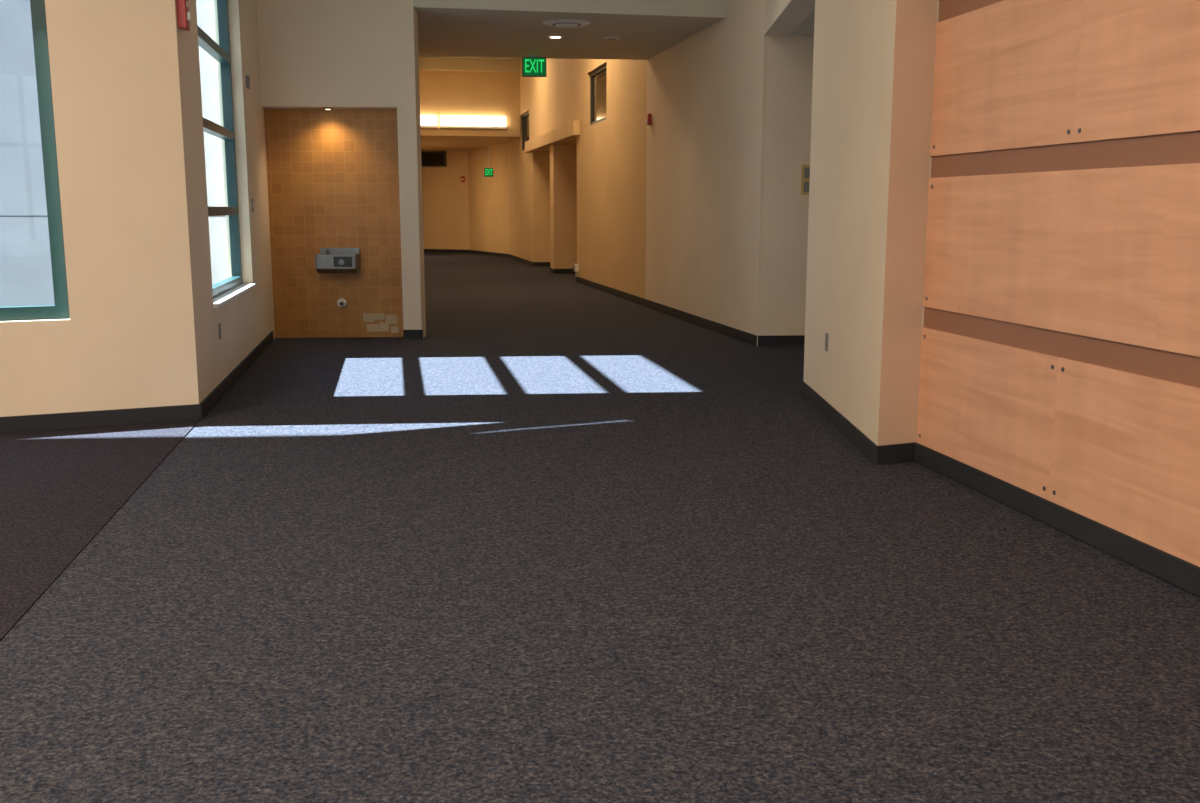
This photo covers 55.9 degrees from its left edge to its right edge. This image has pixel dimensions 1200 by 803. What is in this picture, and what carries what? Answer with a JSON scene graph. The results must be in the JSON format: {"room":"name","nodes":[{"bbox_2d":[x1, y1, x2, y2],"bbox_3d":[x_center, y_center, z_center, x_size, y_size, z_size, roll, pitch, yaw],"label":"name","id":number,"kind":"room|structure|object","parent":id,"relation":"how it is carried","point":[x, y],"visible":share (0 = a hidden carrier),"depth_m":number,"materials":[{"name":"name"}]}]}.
{"room":"building hallway","nodes":[
{"label":"building hallway","id":0,"kind":"room"},
{"bbox_2d":[0,0,198,416],"bbox_3d":[-5.027,-1.987,5.991,5.230,4.600,0.200,-4,11,-23],"label":"wall","id":1,"kind":"structure","parent":0,"point":[127,341],"depth_m":6.93,"materials":[{"name":"beige paint"}]},
{"bbox_2d":[0,0,69,320],"bbox_3d":[-4.473,-1.851,6.265,2.584,2.880,0.090,-4,11,-23],"label":"window","id":2,"kind":"structure","parent":1,"relation":"in","point":[60,310],"depth_m":6.82,"materials":[{"name":"teal metal"}]},
{"bbox_2d":[0,404,201,432],"bbox_3d":[-4.887,0.236,6.314,5.042,0.101,0.014,-4,11,-23],"label":"baseboard","id":3,"kind":"structure","parent":1,"relation":"attached to","point":[55,421],"depth_m":7.06,"materials":[{"name":"rubber"}]},
{"bbox_2d":[175,0,274,403],"bbox_3d":[-3.133,-2.558,9.337,0.200,4.600,4.993,-2,10,-10],"label":"wall","id":4,"kind":"structure","parent":0,"point":[247,319],"depth_m":9.84,"materials":[{"name":"beige paint"}]},
{"bbox_2d":[176,0,191,30],"bbox_3d":[-2.579,-2.411,7.019,0.070,0.190,0.130,-2,10,-10],"label":"fire alarm strobe","id":5,"kind":"object","parent":4,"relation":"attached to","point":[184,16],"visible":1,"depth_m":6.96,"materials":[{"name":"red plastic"}]},
{"bbox_2d":[218,323,220,339],"bbox_3d":[-2.765,-0.511,8.221,0.012,0.116,0.072,-2,10,-10],"label":"power outlet","id":6,"kind":"object","parent":4,"relation":"attached to","point":[219,324],"visible":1,"depth_m":8.19,"materials":[{"name":"grey plastic"}]},
{"bbox_2d":[197,0,242,297],"bbox_3d":[-3.070,-2.156,8.881,0.080,2.600,2.317,-2,10,-10],"label":"window","id":7,"kind":"structure","parent":4,"relation":"in","point":[221,52],"depth_m":9.85,"materials":[{"name":"teal metal"}]},
{"bbox_2d":[213,283,256,307],"bbox_3d":[-2.972,-0.866,9.123,0.120,0.027,2.360,-2,10,-10],"label":"window sill","id":8,"kind":"structure","parent":4,"relation":"attached to","point":[222,299],"depth_m":9.01,"materials":[{"name":"white plastic"}]},
{"bbox_2d":[200,331,273,419],"bbox_3d":[-2.984,-0.307,9.495,0.014,0.101,4.525,-2,10,-10],"label":"baseboard","id":9,"kind":"structure","parent":4,"relation":"attached to","point":[208,403],"depth_m":8.77,"materials":[{"name":"rubber"}]},
{"bbox_2d":[245,75,249,88],"bbox_3d":[-3.178,-2.883,10.199,0.032,0.110,0.070,-2,10,-10],"label":"thermostat","id":10,"kind":"object","parent":4,"relation":"attached to","point":[247,77],"visible":1,"depth_m":10.17,"materials":[{"name":"grey plastic"}]},
{"bbox_2d":[256,0,425,339],"bbox_3d":[-2.801,-2.941,11.582,1.862,4.600,0.420,0,10,-3],"label":"wall","id":11,"kind":"structure","parent":0,"point":[314,54],"depth_m":11.32,"materials":[{"name":"beige paint"}]},
{"bbox_2d":[264,109,402,337],"bbox_3d":[-2.757,-1.844,11.822,1.385,2.355,0.018,0,10,-3],"label":"tile panel","id":12,"kind":"object","parent":11,"relation":"attached to","point":[333,175],"visible":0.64,"depth_m":11.80,"materials":[{"name":"brown tile"}]},
{"bbox_2d":[315,248,360,272],"bbox_3d":[-2.716,-1.460,11.716,0.425,0.255,0.342,0,10,0],"label":"fountain","id":13,"kind":"object","parent":12,"relation":"attached to","point":[329,260],"visible":1,"depth_m":11.59,"materials":[{"name":"silver metal"}]},
{"bbox_2d":[337,298,346,306],"bbox_3d":[-2.722,-1.034,11.877,0.092,0.090,0.151,0,10,0],"label":"pipe stub","id":14,"kind":"object","parent":12,"relation":"attached to","point":[341,302],"visible":1,"depth_m":11.88,"materials":[{"name":"silver metal"}]},
{"bbox_2d":[363,313,398,332],"bbox_3d":[-2.329,-0.833,12.005,0.370,0.210,0.004,0,10,-3],"label":"mortar patch","id":15,"kind":"object","parent":12,"relation":"attached to","point":[367,317],"visible":1,"depth_m":12.01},
{"bbox_2d":[403,330,422,338],"bbox_3d":[-1.948,-0.699,11.789,0.202,0.101,0.014,0,10,-3],"label":"baseboard","id":16,"kind":"structure","parent":11,"relation":"attached to","point":[407,334],"depth_m":11.78,"materials":[{"name":"rubber"}]},
{"bbox_2d":[421,149,469,252],"bbox_3d":[-5.961,-6.395,35.370,4.346,3.400,0.200,4,11,23],"label":"wall","id":17,"kind":"structure","parent":0,"point":[445,197],"depth_m":34.78,"materials":[{"name":"paint"}]},
{"bbox_2d":[421,151,446,166],"bbox_3d":[-5.257,-7.453,34.735,1.200,0.460,0.065,4,11,23],"label":"vent","id":18,"kind":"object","parent":17,"relation":"in","point":[429,158],"depth_m":34.66,"materials":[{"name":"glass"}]},
{"bbox_2d":[424,249,468,252],"bbox_3d":[-6.003,-4.756,35.550,4.346,0.101,0.014,4,11,23],"label":"baseboard","id":19,"kind":"structure","parent":17,"relation":"attached to","point":[425,250],"depth_m":35.01,"materials":[{"name":"rubber"}]},
{"bbox_2d":[419,70,520,149],"bbox_3d":[-4.869,-8.295,32.181,4.758,1.980,9.402,-2,10,-12],"label":"ceiling","id":20,"kind":"structure","parent":0,"point":[442,92],"depth_m":27.89,"materials":[{"name":"paint"}]},
{"bbox_2d":[420,115,506,128],"bbox_3d":[-4.057,-6.861,27.703,3.550,0.300,0.120,-2,10,-11],"label":"wall light","id":21,"kind":"object","parent":20,"relation":"attached to","point":[427,121],"visible":0.71,"depth_m":27.79,"materials":[{"name":"white plastic"}]},
{"bbox_2d":[484,143,492,176],"bbox_3d":[-3.068,-6.642,31.084,0.260,0.910,0.060,-4,10,-20],"label":"exit sign","id":22,"kind":"object","parent":20,"relation":"hanging from","point":[488,172],"visible":1,"depth_m":31.10,"materials":[{"name":"green plastic"}]},
{"bbox_2d":[419,57,520,59],"bbox_3d":[-2.600,-7.465,21.703,4.522,0.190,14.987,-2,10,-10],"label":"ceiling","id":23,"kind":"structure","parent":0,"point":[419,57],"depth_m":27.58,"materials":[{"name":"paint"}]},
{"bbox_2d":[468,143,509,257],"bbox_3d":[-3.088,-5.926,32.624,0.200,3.400,4.109,-4,11,-23],"label":"wall","id":24,"kind":"structure","parent":0,"point":[488,196],"depth_m":32.65,"materials":[{"name":"paint"}]},
{"bbox_2d":[469,250,508,257],"bbox_3d":[-3.246,-4.320,32.995,0.014,0.101,3.809,-4,11,-23],"label":"baseboard","id":25,"kind":"structure","parent":24,"relation":"attached to","point":[470,251],"depth_m":32.91,"materials":[{"name":"rubber"}]},
{"bbox_2d":[413,0,725,59],"bbox_3d":[-0.680,-5.122,13.272,3.479,1.670,3.852,-2,10,-12],"label":"ceiling","id":26,"kind":"structure","parent":0,"point":[645,29],"depth_m":12.47,"materials":[{"name":"white paint"}]},
{"bbox_2d":[522,55,546,76],"bbox_3d":[-0.860,-4.389,14.772,0.320,0.280,0.060,-2,10,-9],"label":"exit sign","id":27,"kind":"object","parent":26,"relation":"hanging from","point":[533,65],"visible":1,"depth_m":14.75,"materials":[{"name":"green plastic"}]},
{"bbox_2d":[547,35,563,37],"bbox_3d":[-0.520,-4.250,13.173,0.200,0.016,0.200,0,10,0],"label":"recessed light","id":28,"kind":"object","parent":26,"relation":"in","point":[548,36],"visible":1,"depth_m":13.11,"materials":[{"name":"white plastic"}]},
{"bbox_2d":[543,19,590,27],"bbox_3d":[-0.360,-4.081,12.238,0.520,0.035,0.520,0,10,0],"label":"air diffuser","id":29,"kind":"object","parent":26,"relation":"attached to","point":[561,23],"depth_m":12.13,"materials":[{"name":"white metal"}]},
{"bbox_2d":[604,37,619,39],"bbox_3d":[0.140,-4.275,13.320,0.200,0.016,0.200,0,10,0],"label":"recessed light","id":30,"kind":"object","parent":26,"relation":"in","point":[605,38],"visible":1,"depth_m":13.27,"materials":[{"name":"white plastic"}]},
{"bbox_2d":[0,252,1199,802],"bbox_3d":[-1.500,-1.271,15.761,13.000,0.100,43.500,0,10,0],"label":"floor","id":31,"kind":"structure","parent":0,"point":[564,540],"depth_m":3.80,"materials":[{"name":"grey carpet"}]},
{"bbox_2d":[0,420,198,640],"bbox_3d":[-3.695,1.219,0.865,6.990,0.004,13.095,0,10,0],"label":"floor","id":32,"kind":"structure","parent":31,"relation":"on","point":[59,488],"depth_m":5.49,"materials":[{"name":"grey carpet"}]},
{"bbox_2d":[508,0,767,345],"bbox_3d":[-0.100,-4.789,20.915,0.750,5.100,20.720,-2,10,-11],"label":"wall","id":33,"kind":"structure","parent":0,"point":[707,91],"depth_m":14.66,"materials":[{"name":"beige paint"}]},
{"bbox_2d":[509,254,533,265],"bbox_3d":[-2.035,-3.630,28.955,0.014,0.101,4.800,-2,10,-11],"label":"baseboard","id":34,"kind":"structure","parent":33,"relation":"attached to","point":[522,260],"depth_m":28.64,"materials":[{"name":"rubber"}]},
{"bbox_2d":[522,111,528,150],"bbox_3d":[-1.755,-6.569,27.507,0.070,0.890,1.700,-2,10,-11],"label":"window","id":35,"kind":"structure","parent":33,"relation":"in","point":[525,118],"depth_m":27.93,"materials":[{"name":"glass"}]},
{"bbox_2d":[534,262,550,265],"bbox_3d":[-1.262,-3.243,26.688,0.600,0.101,0.014,-2,10,-11],"label":"baseboard","id":36,"kind":"structure","parent":33,"relation":"attached to","point":[535,263],"depth_m":26.66,"materials":[{"name":"rubber"}]},
{"bbox_2d":[525,121,579,152],"bbox_3d":[-1.069,-5.452,23.465,0.120,0.250,6.650,-2,10,-11],"label":"soffit","id":37,"kind":"object","parent":33,"relation":"attached to","point":[572,129],"visible":1,"depth_m":22.43,"materials":[{"name":"paint"}]},
{"bbox_2d":[554,269,574,273],"bbox_3d":[-0.662,-2.738,23.730,0.600,0.101,0.014,-2,10,-11],"label":"baseboard","id":38,"kind":"structure","parent":33,"relation":"attached to","point":[556,271],"depth_m":23.71,"materials":[{"name":"rubber"}]},
{"bbox_2d":[573,264,578,276],"bbox_3d":[-0.449,-2.425,20.916,0.090,0.240,0.120,-2,10,-11],"label":"junction box","id":39,"kind":"object","parent":33,"relation":"attached to","point":[576,266],"visible":1,"depth_m":20.86,"materials":[{"name":"white plastic"}]},
{"bbox_2d":[590,63,606,124],"bbox_3d":[0.026,-5.070,18.730,0.070,0.890,1.640,-2,10,-11],"label":"window","id":40,"kind":"structure","parent":33,"relation":"in","point":[598,78],"depth_m":18.95,"materials":[{"name":"glass"}]},
{"bbox_2d":[645,114,651,124],"bbox_3d":[0.648,-3.790,15.185,0.065,0.140,0.120,-2,10,-11],"label":"fire alarm strobe","id":41,"kind":"object","parent":33,"relation":"attached to","point":[648,121],"visible":1,"depth_m":15.14,"materials":[{"name":"red plastic"}]},
{"bbox_2d":[576,277,756,345],"bbox_3d":[0.561,-1.445,16.157,0.014,0.101,10.160,-2,10,-11],"label":"baseboard","id":42,"kind":"structure","parent":33,"relation":"attached to","point":[744,336],"depth_m":13.99,"materials":[{"name":"rubber"}]},
{"bbox_2d":[761,35,813,345],"bbox_3d":[3.100,-2.863,11.122,3.027,4.600,0.309,-1,10,-4],"label":"wall","id":43,"kind":"structure","parent":0,"point":[789,57],"depth_m":11.00,"materials":[{"name":"beige paint"}]},
{"bbox_2d":[758,335,804,345],"bbox_3d":[3.032,-0.622,11.340,2.930,0.101,0.014,-1,10,-4],"label":"baseboard","id":44,"kind":"structure","parent":43,"relation":"attached to","point":[771,340],"depth_m":11.25,"materials":[{"name":"rubber"}]},
{"bbox_2d":[801,165,809,194],"bbox_3d":[2.029,-2.159,11.007,0.140,0.290,0.013,-1,10,-4],"label":"room sign","id":45,"kind":"object","parent":43,"relation":"attached to","point":[805,169],"visible":0.59,"depth_m":11.00,"materials":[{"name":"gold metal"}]},
{"bbox_2d":[764,0,814,34],"bbox_3d":[1.645,-4.036,9.141,0.259,1.620,3.005,0,10,1],"label":"wall alcove header","id":46,"kind":"structure","parent":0,"point":[782,17],"depth_m":9.88,"materials":[{"name":"beige paint"}]},
{"bbox_2d":[789,9,814,34],"bbox_3d":[3.075,-3.313,9.361,2.650,0.120,3.190,0,10,0],"label":"ceiling","id":47,"kind":"structure","parent":0,"point":[806,27],"depth_m":10.32,"materials":[{"name":"paint"}]},
{"bbox_2d":[803,0,938,464],"bbox_3d":[3.039,-2.122,6.781,3.121,4.600,2.298,0,10,0],"label":"wall","id":48,"kind":"structure","parent":0,"point":[874,60],"depth_m":6.17,"materials":[{"name":"beige paint"}]},
{"bbox_2d":[825,333,828,350],"bbox_3d":[1.481,-0.389,7.390,0.012,0.116,0.072,0,10,0],"label":"power outlet","id":49,"kind":"object","parent":48,"relation":"attached to","point":[826,334],"visible":1,"depth_m":7.38,"materials":[{"name":"grey plastic"}]},
{"bbox_2d":[801,381,876,464],"bbox_3d":[1.478,0.092,7.158,0.014,0.101,2.320,0,10,0],"label":"baseboard","id":50,"kind":"structure","parent":48,"relation":"attached to","point":[860,440],"depth_m":6.88,"materials":[{"name":"rubber"}]},
{"bbox_2d":[876,442,915,464],"bbox_3d":[1.589,0.279,6.064,0.240,0.101,0.110,0,10,0],"label":"baseboard","id":51,"kind":"structure","parent":48,"relation":"attached to","point":[904,452],"depth_m":6.05,"materials":[{"name":"black rubber"}]},
{"bbox_3d":[-4.684,-5.451,24.797,5.530,5.100,26.711,0,10,0],"label":"wall","id":52,"kind":"structure","parent":0,"visible":0},
{"bbox_2d":[419,58,519,71],"bbox_3d":[-4.082,-8.206,27.469,4.300,0.270,0.120,-2,10,-11],"label":"soffit beam","id":53,"kind":"structure","parent":52,"relation":"attached to","point":[455,64],"depth_m":27.59,"materials":[{"name":"paint"}]},
{"label":"outside","id":54,"kind":"structure","parent":0,"visible":0},
{"bbox_3d":[0.000,-0.145,10.120,80.000,0.180,100.000,0,10,0],"label":"ground","id":55,"kind":"structure","parent":54,"visible":0},
{"bbox_2d":[0,0,228,306],"bbox_3d":[-9.825,-4.029,11.419,12.420,7.200,0.430,-1,10,-5],"label":"window glass","id":56,"kind":"object","parent":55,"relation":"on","point":[26,279],"visible":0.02,"depth_m":11.82,"materials":[{"name":"glass"}]},
{"bbox_3d":[2.996,-0.932,-0.188,2.461,4.600,12.147,0,10,0],"label":"wall","id":57,"kind":"structure","parent":0,"visible":0},
{"bbox_2d":[914,443,1199,596],"bbox_3d":[2.805,1.262,0.307,0.014,0.101,12.000,-2,10,-10],"label":"baseboard","id":58,"kind":"structure","parent":57,"relation":"attached to","point":[1178,572],"depth_m":4.70,"materials":[{"name":"rubber"}]},
{"bbox_2d":[916,0,1199,566],"bbox_3d":[2.660,-1.111,0.865,0.059,4.600,10.080,-2,10,-10],"label":"panelling","id":59,"kind":"object","parent":57,"relation":"attached to","point":[1060,354],"visible":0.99,"depth_m":4.67,"materials":[{"name":"brown wood"}]}
]}

